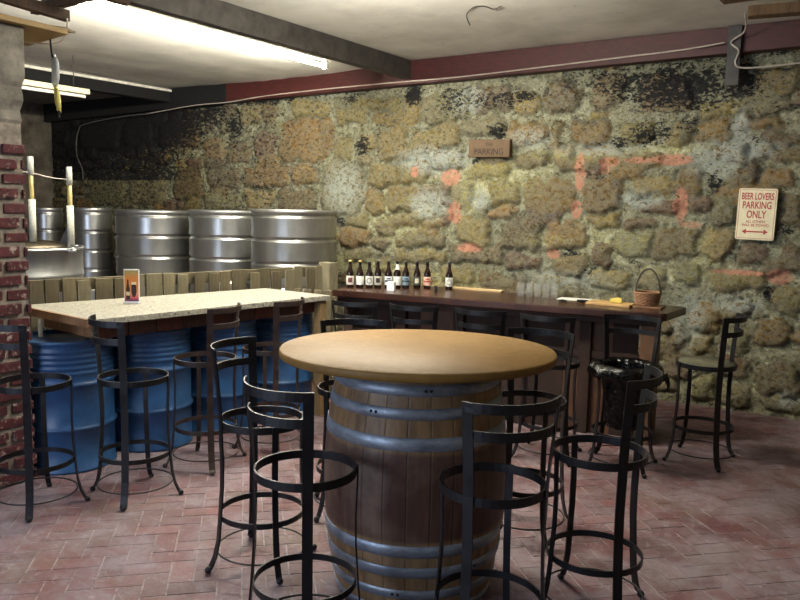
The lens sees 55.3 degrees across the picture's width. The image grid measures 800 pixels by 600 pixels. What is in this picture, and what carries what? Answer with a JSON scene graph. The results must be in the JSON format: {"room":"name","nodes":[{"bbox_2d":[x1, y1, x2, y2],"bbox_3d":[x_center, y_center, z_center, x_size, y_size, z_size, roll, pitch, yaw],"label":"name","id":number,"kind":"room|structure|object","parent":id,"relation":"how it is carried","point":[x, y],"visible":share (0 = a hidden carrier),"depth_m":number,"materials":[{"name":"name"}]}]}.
{"room":"brewery taproom","nodes":[
{"label":"brewery taproom","id":0,"kind":"room"},
{"bbox_2d":[20,102,54,238],"bbox_3d":[-8.202,-1.026,7.454,0.200,3.200,10.400,6,8,33],"label":"wall","id":1,"kind":"structure","parent":0,"point":[36,135],"depth_m":11.36,"materials":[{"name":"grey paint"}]},
{"bbox_2d":[0,0,361,103],"bbox_3d":[-5.477,-2.272,5.490,6.680,0.140,10.400,6,8,33],"label":"ceiling","id":2,"kind":"structure","parent":0,"point":[103,43],"depth_m":7.55,"materials":[{"name":"white paint"}]},
{"bbox_2d":[22,55,89,97],"bbox_3d":[-3.393,-2.162,7.186,0.080,0.393,1.000,6,8,33],"label":"lamp","id":3,"kind":"object","parent":2,"relation":"hanging from","point":[31,85],"visible":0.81,"depth_m":7.31,"materials":[{"name":"plastic"}]},
{"bbox_2d":[79,0,328,69],"bbox_3d":[-1.461,-2.147,6.198,0.044,0.115,2.734,6,8,33],"label":"lamp","id":4,"kind":"object","parent":2,"relation":"hanging from","point":[325,65],"visible":0.7,"depth_m":6.05,"materials":[{"name":"white plastic"}]},
{"bbox_2d":[0,383,799,599],"bbox_3d":[-2.373,1.145,3.865,14.000,0.007,10.552,6,8,33],"label":"floor","id":5,"kind":"structure","parent":0,"point":[733,533],"depth_m":3.94,"materials":[{"name":"red brick"}]},
{"bbox_2d":[0,122,33,487],"bbox_3d":[-2.539,0.033,4.264,0.460,2.100,0.685,6,8,33],"label":"pillar","id":6,"kind":"structure","parent":5,"relation":"on","point":[10,133],"depth_m":4.33,"materials":[{"name":"red brick"}]},
{"bbox_2d":[0,22,24,123],"bbox_3d":[-2.510,-1.229,4.108,0.506,0.555,0.737,6,8,33],"label":"cap","id":7,"kind":"object","parent":6,"relation":"on","point":[12,65],"visible":1,"depth_m":4.21,"materials":[{"name":"grey concrete"}]},
{"bbox_2d":[0,13,67,45],"bbox_3d":[-2.378,-1.536,4.213,0.640,0.030,1.000,6,8,33],"label":"plywood board","id":8,"kind":"object","parent":7,"relation":"on","point":[34,31],"visible":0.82,"depth_m":4.33,"materials":[{"name":"brown wood"}]},
{"bbox_2d":[0,0,69,21],"bbox_3d":[-2.333,-1.760,4.383,0.051,0.070,1.094,4,7,21],"label":"joist","id":9,"kind":"object","parent":8,"relation":"on","point":[35,6],"visible":0.96,"depth_m":4.67,"materials":[{"name":"brown wood"}]},
{"bbox_2d":[30,0,94,14],"bbox_3d":[-2.148,-1.893,4.843,0.691,0.070,0.051,6,9,37],"label":"joist","id":10,"kind":"object","parent":9,"relation":"on","point":[60,3],"visible":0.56,"depth_m":4.79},
{"bbox_2d":[24,18,67,44],"bbox_3d":[-2.395,-1.627,4.511,0.799,0.182,0.069,-2,8,-25],"label":"loose cable","id":11,"kind":"object","parent":8,"relation":"on","point":[63,38],"visible":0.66,"depth_m":4.63,"materials":[{"name":"white plastic"}]},
{"bbox_2d":[49,39,61,117],"bbox_3d":[-2.059,-1.323,4.554,0.082,0.460,0.030,6,8,33],"label":"handle","id":12,"kind":"object","parent":8,"relation":"hanging from","point":[55,75],"visible":1,"depth_m":4.55,"materials":[{"name":"plastic"}]},
{"bbox_2d":[52,25,74,32],"bbox_3d":[-2.057,-1.583,4.433,0.330,0.018,0.100,-4,8,-35],"label":"splintered offcut","id":13,"kind":"object","parent":8,"relation":"on","point":[69,30],"visible":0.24,"depth_m":4.48,"materials":[{"name":"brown wood"}]},
{"bbox_2d":[0,144,36,486],"bbox_3d":[-2.539,0.098,4.264,0.498,1.948,0.723,6,8,33],"label":"brickwork","id":14,"kind":"object","parent":6,"relation":"attached to","point":[9,309],"visible":0.78,"depth_m":4.34,"materials":[{"name":"red brick"}]},
{"bbox_2d":[0,325,89,522],"bbox_3d":[-1.975,0.608,4.101,0.425,1.022,0.434,6,8,33],"label":"bar stool","id":15,"kind":"object","parent":5,"relation":"on","point":[25,376],"visible":1,"depth_m":3.95,"materials":[{"name":"black metal"}]},
{"bbox_2d":[36,207,63,241],"bbox_3d":[-4.723,-0.463,10.258,0.402,1.547,0.402,-3,8,-31],"label":"steel keg","id":16,"kind":"object","parent":5,"relation":"on","point":[49,221],"visible":0.34,"depth_m":10.03,"materials":[{"name":"silver metal"}]},
{"bbox_2d":[25,228,84,330],"bbox_3d":[-3.119,0.082,6.397,0.906,1.465,0.906,-1,7,-16],"label":"steel vat","id":17,"kind":"object","parent":5,"relation":"on","point":[48,259],"visible":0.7,"depth_m":6.12,"materials":[{"name":"silver metal"}]},
{"bbox_2d":[27,156,36,241],"bbox_3d":[-2.961,-0.811,6.135,0.056,0.680,0.055,6,8,33],"label":"pipe","id":18,"kind":"object","parent":17,"relation":"on","point":[30,162],"visible":1,"depth_m":6.12,"materials":[{"name":"white plastic"}]},
{"bbox_2d":[22,171,65,179],"bbox_3d":[-3.002,-1.012,6.068,0.642,0.088,0.011,-3,8,-31],"label":"wire","id":19,"kind":"object","parent":18,"relation":"attached to","point":[22,171],"visible":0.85,"depth_m":6.16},
{"bbox_2d":[66,167,74,246],"bbox_3d":[-2.717,-0.766,6.284,0.056,0.655,0.055,6,8,33],"label":"pipe","id":20,"kind":"object","parent":17,"relation":"attached to","point":[69,207],"visible":0.9,"depth_m":6.27,"materials":[{"name":"white plastic"}]},
{"bbox_2d":[29,329,116,474],"bbox_3d":[-2.100,0.623,4.827,0.576,0.811,0.576,3,7,16],"label":"drum","id":21,"kind":"object","parent":5,"relation":"on","point":[57,351],"visible":0.66,"depth_m":4.61,"materials":[{"name":"blue paint"}]},
{"bbox_2d":[74,207,113,299],"bbox_3d":[-3.908,-0.388,9.718,0.494,1.562,0.494,2,7,8],"label":"steel keg","id":22,"kind":"object","parent":5,"relation":"on","point":[93,227],"visible":0.52,"depth_m":9.48,"materials":[{"name":"silver metal"}]},
{"bbox_2d":[88,314,183,511],"bbox_3d":[-1.500,0.596,4.280,0.434,1.022,0.425,-6,10,-44],"label":"bar stool","id":23,"kind":"object","parent":5,"relation":"on","point":[123,370],"visible":1,"depth_m":4.17,"materials":[{"name":"black metal"}]},
{"bbox_2d":[114,209,190,296],"bbox_3d":[-2.908,-0.291,9.117,0.916,1.557,0.916,6,8,33],"label":"steel keg","id":24,"kind":"object","parent":5,"relation":"on","point":[148,241],"visible":0.56,"depth_m":8.68,"materials":[{"name":"silver metal"}]},
{"bbox_2d":[113,328,192,452],"bbox_3d":[-1.728,0.576,5.274,0.576,0.811,0.576,-5,9,-41],"label":"drum","id":25,"kind":"object","parent":5,"relation":"on","point":[158,350],"visible":0.46,"depth_m":5.04,"materials":[{"name":"blue paint"}]},
{"bbox_2d":[28,288,329,415],"bbox_3d":[-1.553,0.472,5.544,0.900,0.960,2.021,7,9,40],"label":"bar table","id":26,"kind":"object","parent":5,"relation":"on","point":[176,311],"visible":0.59,"depth_m":5.16,"materials":[{"name":"beige stone"}]},
{"bbox_2d":[123,269,140,303],"bbox_3d":[-1.843,-0.094,5.243,0.104,0.235,0.070,1,7,-4],"label":"holder","id":27,"kind":"object","parent":26,"relation":"on","point":[131,276],"visible":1,"depth_m":5.23,"materials":[{"name":"orange paper"}]},
{"bbox_2d":[27,262,337,372],"bbox_3d":[-1.872,0.327,5.979,3.432,1.130,0.185,-6,10,-44],"label":"fence","id":28,"kind":"object","parent":5,"relation":"on","point":[324,276],"visible":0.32,"depth_m":6.09,"materials":[{"name":"brown wood"}]},
{"bbox_2d":[163,302,246,475],"bbox_3d":[-1.223,0.534,4.831,0.434,1.022,0.425,3,7,17],"label":"bar stool","id":29,"kind":"object","parent":5,"relation":"on","point":[198,364],"visible":0.94,"depth_m":4.70,"materials":[{"name":"metal"}]},
{"bbox_2d":[188,209,252,292],"bbox_3d":[-1.956,-0.230,8.691,0.865,1.577,0.865,6,8,33],"label":"steel keg","id":30,"kind":"object","parent":5,"relation":"on","point":[219,240],"visible":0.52,"depth_m":8.26,"materials":[{"name":"silver metal"}]},
{"bbox_2d":[191,319,257,432],"bbox_3d":[-1.356,0.530,5.721,0.576,0.811,0.576,-2,8,-25],"label":"drum","id":31,"kind":"object","parent":5,"relation":"on","point":[247,328],"visible":0.27,"depth_m":5.48,"materials":[{"name":"blue paint"}]},
{"bbox_2d":[205,336,316,584],"bbox_3d":[-0.642,0.708,3.506,0.434,1.022,0.425,3,7,17],"label":"bar stool","id":32,"kind":"object","parent":5,"relation":"on","point":[251,360],"visible":0.81,"depth_m":3.43,"materials":[{"name":"black metal"}]},
{"bbox_2d":[232,297,304,451],"bbox_3d":[-0.873,0.494,5.220,0.434,1.022,0.425,4,7,21],"label":"bar stool","id":33,"kind":"object","parent":5,"relation":"on","point":[275,343],"visible":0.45,"depth_m":5.07,"materials":[{"name":"metal"}]},
{"bbox_2d":[256,312,313,416],"bbox_3d":[-0.987,0.483,6.163,0.576,0.811,0.576,0,7,-10],"label":"drum","id":34,"kind":"object","parent":5,"relation":"on","point":[288,330],"visible":0.35,"depth_m":5.91,"materials":[{"name":"blue paint"}]},
{"bbox_2d":[251,209,336,291],"bbox_3d":[-1.097,-0.128,7.895,0.875,1.602,0.875,6,8,33],"label":"steel keg","id":35,"kind":"object","parent":5,"relation":"on","point":[282,238],"visible":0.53,"depth_m":7.46,"materials":[{"name":"silver metal"}]},
{"bbox_2d":[243,375,359,599],"bbox_3d":[-0.360,0.793,2.849,0.425,1.022,0.434,7,9,40],"label":"bar stool","id":36,"kind":"object","parent":5,"relation":"on","point":[307,487],"visible":1,"depth_m":2.68,"materials":[{"name":"black metal"}]},
{"bbox_2d":[294,288,335,391],"bbox_3d":[-0.746,0.368,6.658,0.370,0.930,0.062,3,7,18],"label":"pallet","id":37,"kind":"object","parent":5,"relation":"on","point":[326,292],"visible":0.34,"depth_m":6.56,"materials":[{"name":"brown wood"}]},
{"bbox_2d":[313,319,387,521],"bbox_3d":[-0.257,0.638,4.143,0.425,1.022,0.434,1,7,-3],"label":"bar stool","id":38,"kind":"object","parent":5,"relation":"on","point":[326,383],"visible":0.32,"depth_m":4.21,"materials":[{"name":"black metal"}]},
{"bbox_2d":[331,299,377,331],"bbox_3d":[-0.288,0.478,5.641,0.425,0.976,0.434,4,8,22],"label":"bar stool","id":39,"kind":"object","parent":5,"relation":"on","point":[373,316],"visible":0.14,"depth_m":5.40,"materials":[{"name":"black metal"}]},
{"bbox_2d":[390,303,438,329],"bbox_3d":[0.136,0.506,5.486,0.425,0.976,0.434,4,8,23],"label":"bar stool","id":40,"kind":"object","parent":5,"relation":"on","point":[434,321],"visible":0.09,"depth_m":5.25,"materials":[{"name":"black metal"}]},
{"bbox_2d":[279,329,556,599],"bbox_3d":[0.066,0.719,3.368,1.188,1.063,1.188,1,7,1],"label":"table","id":41,"kind":"object","parent":5,"relation":"on","point":[397,396],"visible":0.85,"depth_m":3.03,"materials":[{"name":"brown wood"}]},
{"bbox_2d":[455,307,506,418],"bbox_3d":[0.586,0.535,5.326,0.425,0.976,0.434,4,8,25],"label":"bar stool","id":42,"kind":"object","parent":5,"relation":"on","point":[501,327],"visible":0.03,"depth_m":5.09,"materials":[{"name":"black metal"}]},
{"bbox_2d":[434,395,561,599],"bbox_3d":[0.330,0.821,2.737,0.425,1.022,0.434,-1,7,-18],"label":"bar stool","id":43,"kind":"object","parent":5,"relation":"on","point":[469,435],"visible":1,"depth_m":2.59,"materials":[{"name":"black metal"}]},
{"bbox_2d":[332,282,685,445],"bbox_3d":[0.837,0.437,6.190,2.725,0.972,0.829,4,8,25],"label":"bar counter","id":44,"kind":"object","parent":5,"relation":"on","point":[589,324],"depth_m":5.79,"materials":[{"name":"brown wood"}]},
{"bbox_2d":[346,260,353,287],"bbox_3d":[-0.426,-0.225,6.520,0.064,0.233,0.065,1,7,-4],"label":"beer bottle","id":45,"kind":"object","parent":44,"relation":"on","point":[350,273],"visible":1,"depth_m":6.50,"materials":[{"name":"brown glass"}]},
{"bbox_2d":[356,260,363,287],"bbox_3d":[-0.342,-0.224,6.527,0.064,0.233,0.064,1,7,-3],"label":"beer bottle","id":46,"kind":"object","parent":44,"relation":"on","point":[359,275],"visible":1,"depth_m":6.51,"materials":[{"name":"brown glass"}]},
{"bbox_2d":[365,262,372,287],"bbox_3d":[-0.262,-0.218,6.533,0.064,0.223,0.068,1,7,-2],"label":"beer bottle","id":47,"kind":"object","parent":44,"relation":"on","point":[369,274],"visible":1,"depth_m":6.51,"materials":[{"name":"brown glass"}]},
{"bbox_2d":[374,260,381,287],"bbox_3d":[-0.188,-0.222,6.540,0.064,0.233,0.065,1,7,-2],"label":"beer bottle","id":48,"kind":"object","parent":44,"relation":"on","point":[377,275],"visible":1,"depth_m":6.52,"materials":[{"name":"brown glass"}]},
{"bbox_2d":[385,261,391,287],"bbox_3d":[-0.098,-0.221,6.547,0.064,0.233,0.065,1,7,-1],"label":"beer bottle","id":49,"kind":"object","parent":44,"relation":"on","point":[388,273],"visible":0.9,"depth_m":6.53,"materials":[{"name":"brown glass"}]},
{"bbox_2d":[387,281,395,290],"bbox_3d":[-0.073,-0.116,6.325,0.064,0.078,0.064,2,7,11],"label":"candle cup","id":50,"kind":"object","parent":44,"relation":"on","point":[391,285],"visible":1,"depth_m":6.29,"materials":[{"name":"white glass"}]},
{"bbox_2d":[393,261,400,287],"bbox_3d":[-0.024,-0.221,6.553,0.064,0.233,0.064,1,7,0],"label":"beer bottle","id":51,"kind":"object","parent":44,"relation":"on","point":[397,274],"visible":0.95,"depth_m":6.53,"materials":[{"name":"brown glass"}]},
{"bbox_2d":[402,261,409,287],"bbox_3d":[0.050,-0.220,6.559,0.064,0.233,0.065,1,7,0],"label":"beer bottle","id":52,"kind":"object","parent":44,"relation":"on","point":[405,274],"visible":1,"depth_m":6.54,"materials":[{"name":"brown glass"}]},
{"bbox_2d":[413,261,420,287],"bbox_3d":[0.147,-0.219,6.568,0.064,0.233,0.065,1,7,1],"label":"beer bottle","id":53,"kind":"object","parent":44,"relation":"on","point":[417,275],"visible":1,"depth_m":6.55,"materials":[{"name":"brown glass"}]},
{"bbox_2d":[423,261,430,287],"bbox_3d":[0.236,-0.218,6.575,0.064,0.233,0.065,1,7,2],"label":"beer bottle","id":54,"kind":"object","parent":44,"relation":"on","point":[427,274],"visible":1,"depth_m":6.55,"materials":[{"name":"brown glass"}]},
{"bbox_2d":[445,262,452,288],"bbox_3d":[0.422,-0.209,6.531,0.064,0.233,0.068,2,7,4],"label":"beer bottle","id":55,"kind":"object","parent":44,"relation":"on","point":[449,275],"visible":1,"depth_m":6.51,"materials":[{"name":"brown glass"}]},
{"bbox_2d":[332,282,685,320],"bbox_3d":[0.847,-0.006,6.136,2.725,0.055,0.829,4,8,25],"label":"countertop","id":56,"kind":"structure","parent":44,"relation":"on","point":[456,297],"depth_m":5.88,"materials":[{"name":"brown wood"}]},
{"bbox_2d":[557,297,595,300],"bbox_3d":[1.389,-0.004,5.961,0.300,0.004,0.150,5,8,28],"label":"paper sheet","id":57,"kind":"object","parent":44,"relation":"on","point":[564,298],"visible":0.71,"depth_m":5.97,"materials":[{"name":"white paper"}]},
{"bbox_2d":[583,300,635,307],"bbox_3d":[1.535,0.023,5.707,0.411,0.020,0.215,5,8,30],"label":"cutting board","id":58,"kind":"object","parent":44,"relation":"on","point":[591,302],"visible":0.93,"depth_m":5.63,"materials":[{"name":"brown wood"}]},
{"bbox_2d":[610,297,621,302],"bbox_3d":[1.612,0.001,5.671,0.087,0.035,0.067,6,8,33],"label":"cheese wedge","id":59,"kind":"object","parent":58,"relation":"on","point":[614,300],"visible":1,"depth_m":5.65,"materials":[{"name":"yellow food"}]},
{"bbox_2d":[631,304,664,309],"bbox_3d":[1.818,0.045,5.594,0.215,0.013,0.190,5,8,28],"label":"serving board","id":60,"kind":"object","parent":44,"relation":"on","point":[660,307],"visible":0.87,"depth_m":5.53,"materials":[{"name":"brown wood"}]},
{"bbox_2d":[634,268,661,305],"bbox_3d":[1.814,-0.097,5.580,0.200,0.272,0.200,6,8,33],"label":"wicker basket","id":61,"kind":"object","parent":60,"relation":"on","point":[642,297],"visible":1,"depth_m":5.53,"materials":[{"name":"brown wicker"}]},
{"bbox_2d":[502,328,574,548],"bbox_3d":[0.662,0.682,3.940,0.425,1.022,0.434,5,8,29],"label":"bar stool","id":62,"kind":"object","parent":5,"relation":"on","point":[510,392],"visible":0.37,"depth_m":3.99,"materials":[{"name":"black metal"}]},
{"bbox_2d":[512,313,581,466],"bbox_3d":[1.001,0.569,5.114,0.425,0.976,0.434,5,8,26],"label":"bar stool","id":63,"kind":"object","parent":5,"relation":"on","point":[571,320],"visible":0.54,"depth_m":5.01,"materials":[{"name":"black metal"}]},
{"bbox_2d":[545,364,662,599],"bbox_3d":[0.818,0.783,3.130,0.434,1.022,0.425,5,8,27],"label":"bar stool","id":64,"kind":"object","parent":5,"relation":"on","point":[622,467],"visible":0.94,"depth_m":3.07,"materials":[{"name":"black metal"}]},
{"bbox_2d":[588,314,661,478],"bbox_3d":[1.456,0.602,4.946,0.425,0.971,0.434,5,8,26],"label":"bar stool","id":65,"kind":"object","parent":5,"relation":"on","point":[607,330],"visible":0.58,"depth_m":5.02,"materials":[{"name":"black metal"}]},
{"bbox_2d":[587,357,669,431],"bbox_3d":[1.456,0.619,4.943,0.487,0.434,0.489,1,7,1],"label":"bag","id":66,"kind":"object","parent":65,"relation":"hanging from","point":[614,372],"visible":0.73,"depth_m":4.85,"materials":[{"name":"black plastic"}]},
{"bbox_2d":[662,313,746,472],"bbox_3d":[2.040,0.584,5.088,0.434,0.997,0.425,6,9,35],"label":"bar stool","id":67,"kind":"object","parent":5,"relation":"on","point":[720,365],"visible":1,"depth_m":5.02,"materials":[{"name":"black metal"}]},
{"bbox_2d":[51,49,799,420],"bbox_3d":[-0.121,-0.953,8.227,12.600,3.200,0.110,6,8,33],"label":"wall","id":68,"kind":"structure","parent":0,"point":[611,175],"depth_m":7.17,"materials":[{"name":"stone"}]},
{"bbox_2d":[24,68,169,102],"bbox_3d":[-5.787,-2.175,5.708,0.140,0.140,10.200,6,8,33],"label":"trim","id":69,"kind":"structure","parent":68,"relation":"attached to","point":[98,86],"depth_m":9.00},
{"bbox_2d":[25,64,171,91],"bbox_3d":[-5.732,-2.234,5.629,0.030,0.030,10.140,6,8,33],"label":"trim","id":70,"kind":"structure","parent":68,"relation":"attached to","point":[26,65],"depth_m":8.91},
{"bbox_2d":[104,0,129,5],"bbox_3d":[-2.057,-1.937,4.638,0.061,0.080,0.930,6,8,34],"label":"joist","id":71,"kind":"object","parent":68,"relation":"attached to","point":[121,2],"visible":1,"depth_m":4.96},
{"bbox_2d":[43,84,226,122],"bbox_3d":[-3.711,-2.653,10.407,3.950,0.300,0.160,6,8,33],"label":"trim","id":72,"kind":"structure","parent":68,"relation":"attached to","point":[204,94],"depth_m":10.26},
{"bbox_2d":[129,0,410,79],"bbox_3d":[-2.706,-1.907,3.668,0.090,0.189,10.200,6,8,33],"label":"beam","id":73,"kind":"structure","parent":68,"relation":"attached to","point":[217,14],"depth_m":6.15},
{"bbox_2d":[146,42,724,113],"bbox_3d":[-0.376,-2.248,8.061,7.142,0.213,0.065,6,8,33],"label":"cable","id":74,"kind":"object","parent":68,"relation":"attached to","point":[721,42],"visible":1,"depth_m":7.40,"materials":[{"name":"white plastic"}]},
{"bbox_2d":[80,114,144,125],"bbox_3d":[-3.949,-2.472,10.484,1.502,0.105,0.032,6,8,34],"label":"cable","id":75,"kind":"object","parent":74,"relation":"hanging from","point":[134,114],"visible":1,"depth_m":10.49,"materials":[{"name":"grey plastic"}]},
{"bbox_2d":[76,126,82,174],"bbox_3d":[-4.618,-2.119,10.979,0.173,0.764,0.028,7,9,41],"label":"cable","id":76,"kind":"object","parent":75,"relation":"hanging from","point":[79,126],"visible":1,"depth_m":11.00,"materials":[{"name":"grey plastic"}]},
{"bbox_2d":[468,139,511,156],"bbox_3d":[0.875,-1.475,7.424,0.444,0.170,0.049,7,9,33],"label":"wooden plaque","id":77,"kind":"object","parent":68,"relation":"attached to","point":[485,147],"visible":1,"depth_m":7.39,"materials":[{"name":"brown wood"}]},
{"bbox_2d":[226,19,799,103],"bbox_3d":[1.527,-2.176,6.939,8.650,0.266,0.160,6,8,33],"label":"ceiling beam","id":78,"kind":"structure","parent":68,"relation":"attached to","point":[782,35],"depth_m":6.99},
{"bbox_2d":[735,188,777,240],"bbox_3d":[2.873,-0.692,6.154,0.302,0.421,0.006,7,9,33],"label":"parking sign","id":79,"kind":"object","parent":68,"relation":"attached to","point":[756,210],"visible":1,"depth_m":6.15,"materials":[{"name":"beige metal"}]},
{"bbox_2d":[221,0,799,59],"bbox_3d":[0.385,-1.720,1.612,7.420,0.060,10.400,6,8,33],"label":"ceiling","id":80,"kind":"structure","parent":0,"point":[407,29],"depth_m":6.03,"materials":[{"name":"white paint"}]},
{"bbox_2d":[466,6,500,25],"bbox_3d":[0.574,-2.175,5.818,0.169,0.043,0.500,-2,7,-22],"label":"wire","id":81,"kind":"object","parent":80,"relation":"hanging from","point":[475,6],"visible":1,"depth_m":5.66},
{"bbox_2d":[725,25,742,85],"bbox_3d":[2.652,-1.943,6.064,0.100,0.460,0.024,6,8,33],"label":"strap","id":82,"kind":"object","parent":80,"relation":"hanging from","point":[732,72],"visible":1,"depth_m":6.06,"materials":[{"name":"grey metal"}]},
{"bbox_2d":[720,0,754,3],"bbox_3d":[2.303,-2.018,5.033,0.340,0.065,0.120,6,9,36],"label":"batten","id":83,"kind":"object","parent":80,"relation":"attached to","point":[722,1],"visible":1,"depth_m":5.10,"materials":[{"name":"brown wood"}]},
{"bbox_2d":[730,13,799,68],"bbox_3d":[3.210,-1.925,5.489,1.617,0.348,0.390,6,8,33],"label":"wire","id":84,"kind":"object","parent":80,"relation":"hanging from","point":[745,16],"visible":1,"depth_m":5.97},
{"bbox_2d":[748,1,799,19],"bbox_3d":[2.817,-1.957,5.093,0.900,0.070,0.120,4,8,24],"label":"batten","id":85,"kind":"object","parent":80,"relation":"attached to","point":[786,9],"visible":1,"depth_m":5.17,"materials":[{"name":"brown wood"}]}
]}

